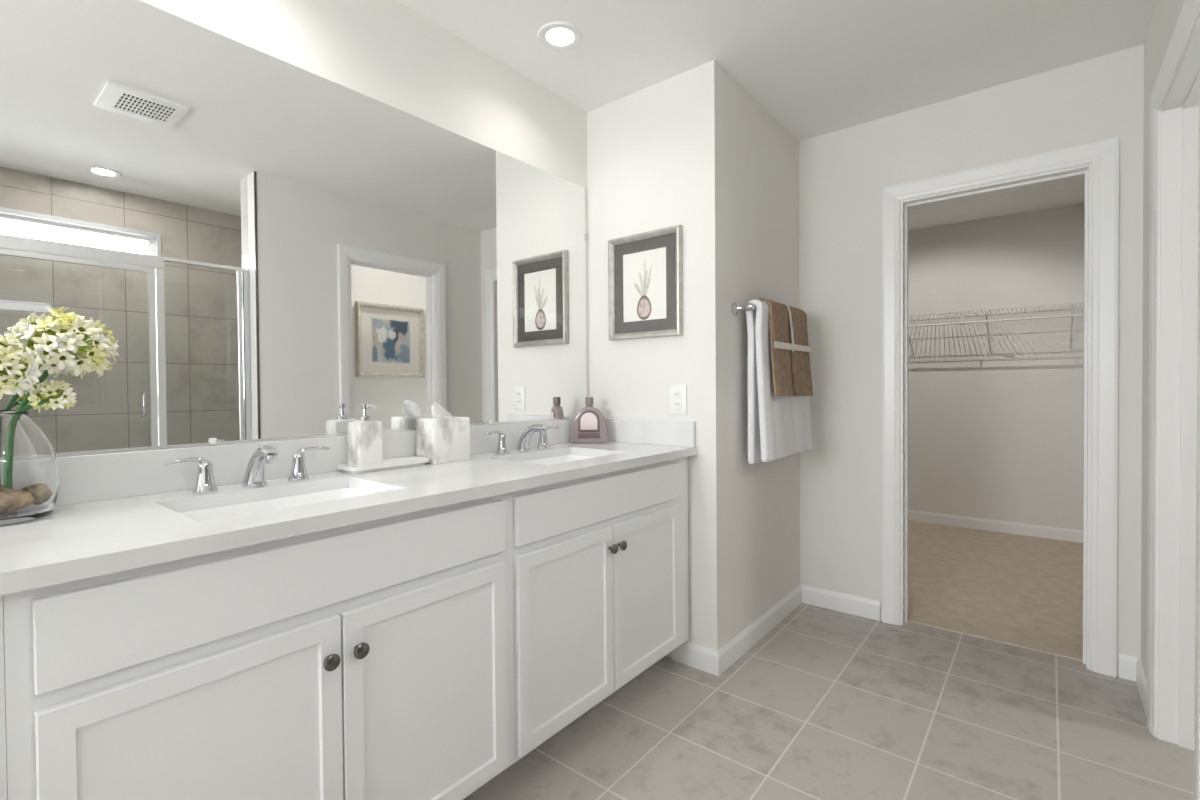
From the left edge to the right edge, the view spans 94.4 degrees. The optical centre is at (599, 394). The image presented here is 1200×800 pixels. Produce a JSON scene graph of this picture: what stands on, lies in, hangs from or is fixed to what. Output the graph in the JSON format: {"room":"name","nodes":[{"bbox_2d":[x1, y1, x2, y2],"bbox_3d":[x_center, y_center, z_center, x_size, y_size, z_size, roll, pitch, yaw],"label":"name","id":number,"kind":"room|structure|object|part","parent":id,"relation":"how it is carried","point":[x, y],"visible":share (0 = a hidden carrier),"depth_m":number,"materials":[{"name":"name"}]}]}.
{"room":"bathroom","nodes":[
{"label":"bathroom","id":0,"kind":"room"},
{"bbox_2d":[141,0,588,396],"bbox_3d":[-1.613,-0.064,0.780,0.110,2.440,4.829,0,1,39],"label":"wall","id":1,"kind":"structure","parent":0,"point":[384,51],"depth_m":1.90,"materials":[{"name":"white paint"}]},
{"bbox_2d":[0,0,586,456],"bbox_3d":[-0.811,-0.409,1.672,0.014,1.072,2.395,0,1,39],"label":"vanity mirror","id":2,"kind":"object","parent":1,"relation":"attached to","point":[270,248],"visible":0.91,"depth_m":1.52,"materials":[{"name":"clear mirror"}]},
{"bbox_2d":[55,419,573,505],"bbox_3d":[-0.809,0.179,1.671,0.020,0.105,2.438,0,1,39],"label":"backsplash","id":3,"kind":"structure","parent":1,"relation":"attached to","point":[104,476],"depth_m":1.43,"materials":[{"name":"white stone"}]},
{"bbox_2d":[587,60,799,657],"bbox_3d":[0.496,-0.110,2.866,0.769,2.440,1.066,0,1,39],"label":"wall","id":4,"kind":"structure","parent":0,"point":[693,149],"depth_m":2.38,"materials":[{"name":"white paint"}]},
{"bbox_2d":[608,225,682,340],"bbox_3d":[0.188,-0.471,2.404,0.376,0.452,0.026,0,1,39],"label":"framed print","id":5,"kind":"object","parent":4,"relation":"attached to","point":[645,270],"visible":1,"depth_m":2.40,"materials":[{"name":"white paper"}]},
{"bbox_2d":[669,385,686,414],"bbox_3d":[0.324,0.021,2.316,0.082,0.124,0.009,0,1,39],"label":"wall outlet","id":6,"kind":"object","parent":4,"relation":"attached to","point":[678,393],"visible":1,"depth_m":2.31,"materials":[{"name":"white plastic"}]},
{"bbox_2d":[674,401,680,407],"bbox_3d":[0.323,0.042,2.314,0.034,0.031,0.004,0,1,39],"label":"socket","id":7,"kind":"object","parent":6,"relation":"attached to","point":[677,404],"depth_m":2.31,"materials":[{"name":"white plastic"}]},
{"bbox_2d":[674,391,680,397],"bbox_3d":[0.323,0.000,2.314,0.034,0.031,0.004,0,1,39],"label":"socket","id":8,"kind":"object","parent":6,"relation":"attached to","point":[677,394],"depth_m":2.31,"materials":[{"name":"white plastic"}]},
{"bbox_2d":[732,302,755,314],"bbox_3d":[0.806,-0.366,2.569,0.085,0.052,0.716,0,1,39],"label":"towel bar","id":9,"kind":"object","parent":4,"relation":"attached to","point":[749,306],"visible":0.48,"depth_m":2.31,"materials":[{"name":"silver metal"}]},
{"bbox_2d":[746,299,811,463],"bbox_3d":[0.837,-0.057,2.544,0.103,0.693,0.588,0,1,39],"label":"bath towel","id":10,"kind":"object","parent":9,"relation":"hanging from","point":[779,427],"visible":0.65,"depth_m":2.34,"materials":[{"name":"white fabric"}]},
{"bbox_2d":[756,298,792,395],"bbox_3d":[0.761,-0.204,2.450,0.130,0.420,0.203,0,1,39],"label":"hand towel","id":11,"kind":"object","parent":10,"relation":"on","point":[778,312],"visible":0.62,"depth_m":2.40,"materials":[{"name":"brown fabric"}]},
{"bbox_2d":[783,304,812,395],"bbox_3d":[0.906,-0.206,2.629,0.131,0.424,0.236,0,1,39],"label":"hand towel","id":12,"kind":"object","parent":10,"relation":"on","point":[800,360],"visible":0.51,"depth_m":2.60,"materials":[{"name":"brown fabric"}]},
{"bbox_2d":[774,302,810,351],"bbox_3d":[0.853,-0.307,2.533,0.068,0.230,0.463,0,1,39],"label":"ribbon","id":13,"kind":"object","parent":12,"relation":"attached to","point":[781,345],"visible":0.99,"depth_m":2.50,"materials":[{"name":"white fabric"}]},
{"bbox_2d":[672,584,879,675],"bbox_3d":[0.798,1.066,2.603,1.119,0.092,0.369,-1,1,-29],"label":"baseboard","id":14,"kind":"structure","parent":4,"relation":"attached to","point":[702,658],"depth_m":2.58,"materials":[{"name":"white paint"}]},
{"bbox_2d":[395,0,1155,230],"bbox_3d":[0.625,-1.347,1.127,3.550,0.080,8.220,0,1,39],"label":"ceiling","id":15,"kind":"structure","parent":0,"point":[818,67],"depth_m":2.11,"materials":[{"name":"paint"}]},
{"bbox_2d":[537,21,582,50],"bbox_3d":[-0.146,-1.309,2.037,0.166,0.007,0.166,0,1,39],"label":"recessed light","id":16,"kind":"object","parent":15,"relation":"in","point":[557,35],"visible":1,"depth_m":2.03,"materials":[{"name":"white plastic"}]},
{"bbox_2d":[463,603,1194,799],"bbox_3d":[-0.022,1.181,0.176,3.350,0.060,5.850,0,1,39],"label":"floor","id":17,"kind":"structure","parent":0,"point":[829,704],"depth_m":1.85,"materials":[{"name":"grey tile"}]},
{"bbox_2d":[0,595,6,799],"bbox_3d":[-1.190,0.716,0.755,0.580,0.874,0.496,0,1,39],"label":"vanity cabinet","id":18,"kind":"object","parent":17,"relation":"on","point":[3,767],"visible":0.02,"depth_m":0.79,"materials":[{"name":"white paint"}]},
{"bbox_2d":[3,493,509,799],"bbox_3d":[-0.737,0.705,1.316,0.580,0.874,0.945,0,1,39],"label":"vanity cabinet","id":19,"kind":"object","parent":17,"relation":"on","point":[369,660],"visible":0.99,"depth_m":1.06,"materials":[{"name":"white paint"}]},
{"bbox_3d":[-1.046,0.712,0.970,0.532,0.874,0.018,0,1,39],"label":"panel","id":20,"kind":"part","parent":19,"relation":"part of","materials":[{"name":"white paint"}]},
{"bbox_3d":[-0.680,0.739,0.986,0.018,0.558,0.446,0,1,39],"label":"door","id":21,"kind":"part","parent":19,"relation":"part of","materials":[{"name":"white paint"}]},
{"bbox_3d":[-0.542,0.360,1.155,0.018,0.138,0.894,0,1,39],"label":"drawer","id":22,"kind":"part","parent":19,"relation":"part of","materials":[{"name":"white paint"}]},
{"bbox_3d":[-0.542,0.537,1.117,0.028,0.033,0.033,0,1,39],"label":"knob","id":23,"kind":"part","parent":19,"relation":"part of","materials":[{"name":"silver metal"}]},
{"bbox_3d":[-0.503,0.536,1.166,0.028,0.033,0.033,0,1,39],"label":"knob","id":24,"kind":"part","parent":19,"relation":"part of","materials":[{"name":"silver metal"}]},
{"bbox_3d":[-0.398,0.732,1.335,0.018,0.558,0.444,0,1,39],"label":"door","id":25,"kind":"part","parent":19,"relation":"part of","materials":[{"name":"white paint"}]},
{"bbox_3d":[-0.464,0.697,1.691,0.532,0.874,0.018,0,1,39],"label":"panel","id":26,"kind":"part","parent":19,"relation":"part of","materials":[{"name":"white paint"}]},
{"bbox_2d":[507,457,688,765],"bbox_3d":[-0.132,0.690,2.065,0.580,0.874,0.980,0,1,39],"label":"vanity cabinet","id":27,"kind":"object","parent":17,"relation":"on","point":[598,586],"visible":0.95,"depth_m":1.78,"materials":[{"name":"white paint"}]},
{"bbox_2d":[0,418,696,595],"bbox_3d":[-0.594,0.196,1.498,0.572,0.136,2.438,0,1,39],"label":"countertop","id":28,"kind":"structure","parent":27,"relation":"on","point":[118,511],"depth_m":1.31,"materials":[{"name":"white stone"}]},
{"bbox_2d":[0,411,59,525],"bbox_3d":[-1.160,0.139,1.066,0.177,0.208,0.177,0,1,39],"label":"glass vase","id":29,"kind":"object","parent":28,"relation":"on","point":[29,465],"visible":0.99,"depth_m":1.05,"materials":[{"name":"clear glass"}]},
{"bbox_2d":[0,334,41,399],"bbox_3d":[-1.095,0.042,0.999,0.140,0.303,0.136,0,1,2],"label":"flower","id":30,"kind":"object","parent":29,"relation":"in","point":[12,363],"visible":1,"depth_m":1.00,"materials":[{"name":"white plant"}]},
{"bbox_2d":[16,379,76,412],"bbox_3d":[-1.097,0.081,1.093,0.072,0.223,0.107,0,1,39],"label":"flower","id":31,"kind":"object","parent":29,"relation":"in","point":[53,399],"visible":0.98,"depth_m":1.09,"materials":[{"name":"white plant"}]},
{"bbox_3d":[-1.113,0.097,1.085,0.017,0.191,0.075,0,1,44],"label":"stem","id":32,"kind":"part","parent":31,"relation":"part of","materials":[{"name":"green plant"}]},
{"bbox_2d":[12,306,118,412],"bbox_3d":[-1.105,0.005,1.153,0.162,0.373,0.163,-1,1,-6],"label":"flower","id":33,"kind":"object","parent":29,"relation":"in","point":[91,345],"visible":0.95,"depth_m":1.12,"materials":[{"name":"white plant"}]},
{"bbox_3d":[-1.129,0.047,1.114,0.018,0.291,0.100,0,1,28],"label":"stem","id":34,"kind":"part","parent":33,"relation":"part of","materials":[{"name":"plant"}]},
{"bbox_2d":[163,446,329,493],"bbox_3d":[-0.856,0.182,1.406,0.151,0.108,0.381,0,1,39],"label":"bathroom faucet","id":35,"kind":"object","parent":28,"relation":"on","point":[254,476],"visible":1,"depth_m":1.40,"materials":[{"name":"silver metal"}]},
{"bbox_3d":[-0.982,0.161,1.321,0.023,0.023,0.091,0,1,39],"label":"lever","id":36,"kind":"part","parent":35,"relation":"part of","materials":[{"name":"silver metal"}]},
{"bbox_3d":[-0.959,0.199,1.351,0.052,0.077,0.052,0,1,39],"label":"handle","id":37,"kind":"part","parent":35,"relation":"part of","materials":[{"name":"silver metal"}]},
{"bbox_3d":[-0.856,0.182,1.406,0.151,0.108,0.055,0,1,39],"label":"spout","id":38,"kind":"part","parent":35,"relation":"part of","materials":[{"name":"silver metal"}]},
{"bbox_3d":[-0.824,0.195,1.519,0.052,0.077,0.052,0,1,39],"label":"handle","id":39,"kind":"part","parent":35,"relation":"part of","materials":[{"name":"silver metal"}]},
{"bbox_3d":[-0.800,0.157,1.547,0.023,0.023,0.091,0,1,39],"label":"lever","id":40,"kind":"part","parent":35,"relation":"part of","materials":[{"name":"silver metal"}]},
{"bbox_2d":[179,487,373,521],"bbox_3d":[-0.734,0.343,1.313,0.350,0.150,0.490,0,1,39],"label":"sink","id":41,"kind":"object","parent":28,"relation":"in","point":[213,513],"visible":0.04,"depth_m":1.42,"materials":[{"name":"white ceramic"}]},
{"bbox_2d":[338,456,428,473],"bbox_3d":[-0.670,0.220,1.737,0.104,0.020,0.263,0,1,39],"label":"tray","id":42,"kind":"object","parent":28,"relation":"on","point":[402,462],"visible":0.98,"depth_m":1.71,"materials":[{"name":"white ceramic"}]},
{"bbox_2d":[347,404,382,466],"bbox_3d":[-0.713,0.124,1.687,0.072,0.191,0.080,0,1,39],"label":"soap dispenser","id":43,"kind":"object","parent":42,"relation":"on","point":[365,442],"visible":0.92,"depth_m":1.66,"materials":[{"name":"stone"}]},
{"bbox_2d":[416,416,469,463],"bbox_3d":[-0.534,0.152,1.897,0.110,0.148,0.146,0,1,39],"label":"tissue box","id":44,"kind":"object","parent":28,"relation":"on","point":[440,440],"visible":0.89,"depth_m":1.85,"materials":[{"name":"stone"}]},
{"bbox_2d":[431,401,451,417],"bbox_3d":[-0.542,0.054,1.886,0.030,0.069,0.087,0,1,32],"label":"tissue","id":45,"kind":"object","parent":44,"relation":"on","point":[438,411],"visible":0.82,"depth_m":1.88,"materials":[{"name":"white paper"}]},
{"bbox_2d":[485,424,557,454],"bbox_3d":[-0.263,0.167,2.140,0.151,0.108,0.381,0,1,39],"label":"bathroom faucet","id":46,"kind":"object","parent":28,"relation":"on","point":[523,443],"visible":1,"depth_m":2.13,"materials":[{"name":"silver metal"}]},
{"bbox_3d":[-0.389,0.146,2.056,0.023,0.023,0.091,0,1,39],"label":"lever","id":47,"kind":"part","parent":46,"relation":"part of","materials":[{"name":"silver metal"}]},
{"bbox_3d":[-0.366,0.184,2.086,0.052,0.077,0.052,0,1,39],"label":"handle","id":48,"kind":"part","parent":46,"relation":"part of","materials":[{"name":"silver metal"}]},
{"bbox_3d":[-0.263,0.167,2.140,0.151,0.108,0.055,0,1,39],"label":"spout","id":49,"kind":"part","parent":46,"relation":"part of","materials":[{"name":"silver metal"}]},
{"bbox_3d":[-0.230,0.181,2.253,0.052,0.077,0.052,0,1,39],"label":"handle","id":50,"kind":"part","parent":46,"relation":"part of","materials":[{"name":"silver metal"}]},
{"bbox_3d":[-0.207,0.142,2.281,0.023,0.023,0.091,0,1,39],"label":"lever","id":51,"kind":"part","parent":46,"relation":"part of","materials":[{"name":"silver metal"}]},
{"bbox_2d":[523,454,593,464],"bbox_3d":[-0.143,0.328,2.044,0.350,0.150,0.490,0,1,39],"label":"sink","id":52,"kind":"object","parent":28,"relation":"in","point":[565,458],"visible":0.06,"depth_m":2.24,"materials":[{"name":"white ceramic"}]},
{"bbox_2d":[571,397,607,442],"bbox_3d":[-0.047,0.113,2.462,0.163,0.204,0.044,0,1,6],"label":"perfume bottle","id":53,"kind":"object","parent":28,"relation":"on","point":[589,425],"visible":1,"depth_m":2.44,"materials":[{"name":"pink glass"}]},
{"bbox_3d":[-0.049,0.117,2.442,0.075,0.076,0.003,0,1,6],"label":"arch panel","id":54,"kind":"part","parent":53,"relation":"part of","materials":[{"name":"white"}]},
{"bbox_3d":[-0.452,0.697,1.706,0.532,0.874,0.018,0,1,39],"label":"panel","id":55,"kind":"part","parent":27,"relation":"part of","materials":[{"name":"white paint"}]},
{"bbox_3d":[-0.096,0.724,1.709,0.018,0.558,0.430,0,1,39],"label":"door","id":56,"kind":"part","parent":27,"relation":"part of","materials":[{"name":"white paint"}]},
{"bbox_3d":[0.038,0.346,1.872,0.018,0.138,0.864,0,1,39],"label":"drawer","id":57,"kind":"part","parent":27,"relation":"part of","materials":[{"name":"white paint"}]},
{"bbox_3d":[0.043,0.511,1.841,0.028,0.033,0.033,0,1,39],"label":"knob","id":58,"kind":"part","parent":27,"relation":"part of","materials":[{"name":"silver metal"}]},
{"bbox_3d":[0.074,0.510,1.880,0.028,0.033,0.033,0,1,39],"label":"knob","id":59,"kind":"part","parent":27,"relation":"part of","materials":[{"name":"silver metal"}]},
{"bbox_3d":[0.177,0.717,2.046,0.018,0.558,0.430,0,1,39],"label":"door","id":60,"kind":"part","parent":27,"relation":"part of","materials":[{"name":"white paint"}]},
{"bbox_3d":[0.152,0.682,2.454,0.532,0.874,0.018,0,1,39],"label":"panel","id":61,"kind":"part","parent":27,"relation":"part of","materials":[{"name":"white paint"}]},
{"bbox_2d":[799,44,1143,675],"bbox_3d":[1.648,-0.114,2.548,1.423,2.440,0.111,0,1,39],"label":"wall","id":62,"kind":"structure","parent":0,"point":[843,173],"depth_m":2.71,"materials":[{"name":"white paint"}]},
{"bbox_2d":[882,137,1118,676],"bbox_3d":[1.729,0.055,2.475,0.837,2.103,0.131,0,1,39],"label":"door frame","id":63,"kind":"structure","parent":62,"relation":"in","point":[1098,162],"depth_m":2.27,"materials":[{"name":"white paint"}]},
{"bbox_2d":[908,520,1082,661],"bbox_3d":[2.059,1.113,3.778,2.460,0.066,2.370,0,1,39],"label":"floor","id":64,"kind":"structure","parent":0,"point":[1022,591],"depth_m":3.15,"materials":[{"name":"beige carpet"}]},
{"bbox_2d":[908,203,1083,530],"bbox_3d":[2.750,-0.151,4.628,2.260,2.440,0.100,0,1,39],"label":"wall","id":65,"kind":"structure","parent":0,"point":[998,436],"depth_m":4.30,"materials":[{"name":"white paint"}]},
{"bbox_2d":[908,510,1082,542],"bbox_3d":[2.724,1.023,4.600,2.260,0.092,0.014,0,1,39],"label":"baseboard","id":66,"kind":"structure","parent":65,"relation":"attached to","point":[1056,533],"depth_m":4.30,"materials":[{"name":"white paint"}]},
{"bbox_2d":[908,301,1083,358],"bbox_3d":[2.591,-0.460,4.428,2.232,0.326,0.406,0,1,39],"label":"wire shelf","id":67,"kind":"object","parent":65,"relation":"attached to","point":[1071,307],"visible":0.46,"depth_m":4.04,"materials":[{"name":"white metal"}]},
{"bbox_3d":[2.472,-0.530,4.282,2.230,0.015,0.015,0,1,39],"label":"hanging rod","id":68,"kind":"part","parent":67,"relation":"part of","materials":[{"name":"white metal"}]},
{"bbox_2d":[1141,0,1184,675],"bbox_3d":[1.596,-0.099,1.443,0.115,2.440,1.674,0,1,39],"label":"wall","id":69,"kind":"structure","parent":0,"point":[1166,13],"depth_m":2.03,"materials":[{"name":"white paint"}]},
{"bbox_2d":[1118,653,1146,717],"bbox_3d":[1.950,1.065,2.026,0.063,0.092,0.359,0,1,39],"label":"baseboard","id":70,"kind":"structure","parent":69,"relation":"attached to","point":[1131,668],"depth_m":2.15,"materials":[{"name":"white paint"}]},
{"bbox_2d":[1147,0,1199,799],"bbox_3d":[1.630,0.068,1.500,0.135,2.105,0.830,0,1,39],"label":"door frame","id":71,"kind":"structure","parent":69,"relation":"in","point":[1173,581],"depth_m":1.76,"materials":[{"name":"white paint"}]}
]}

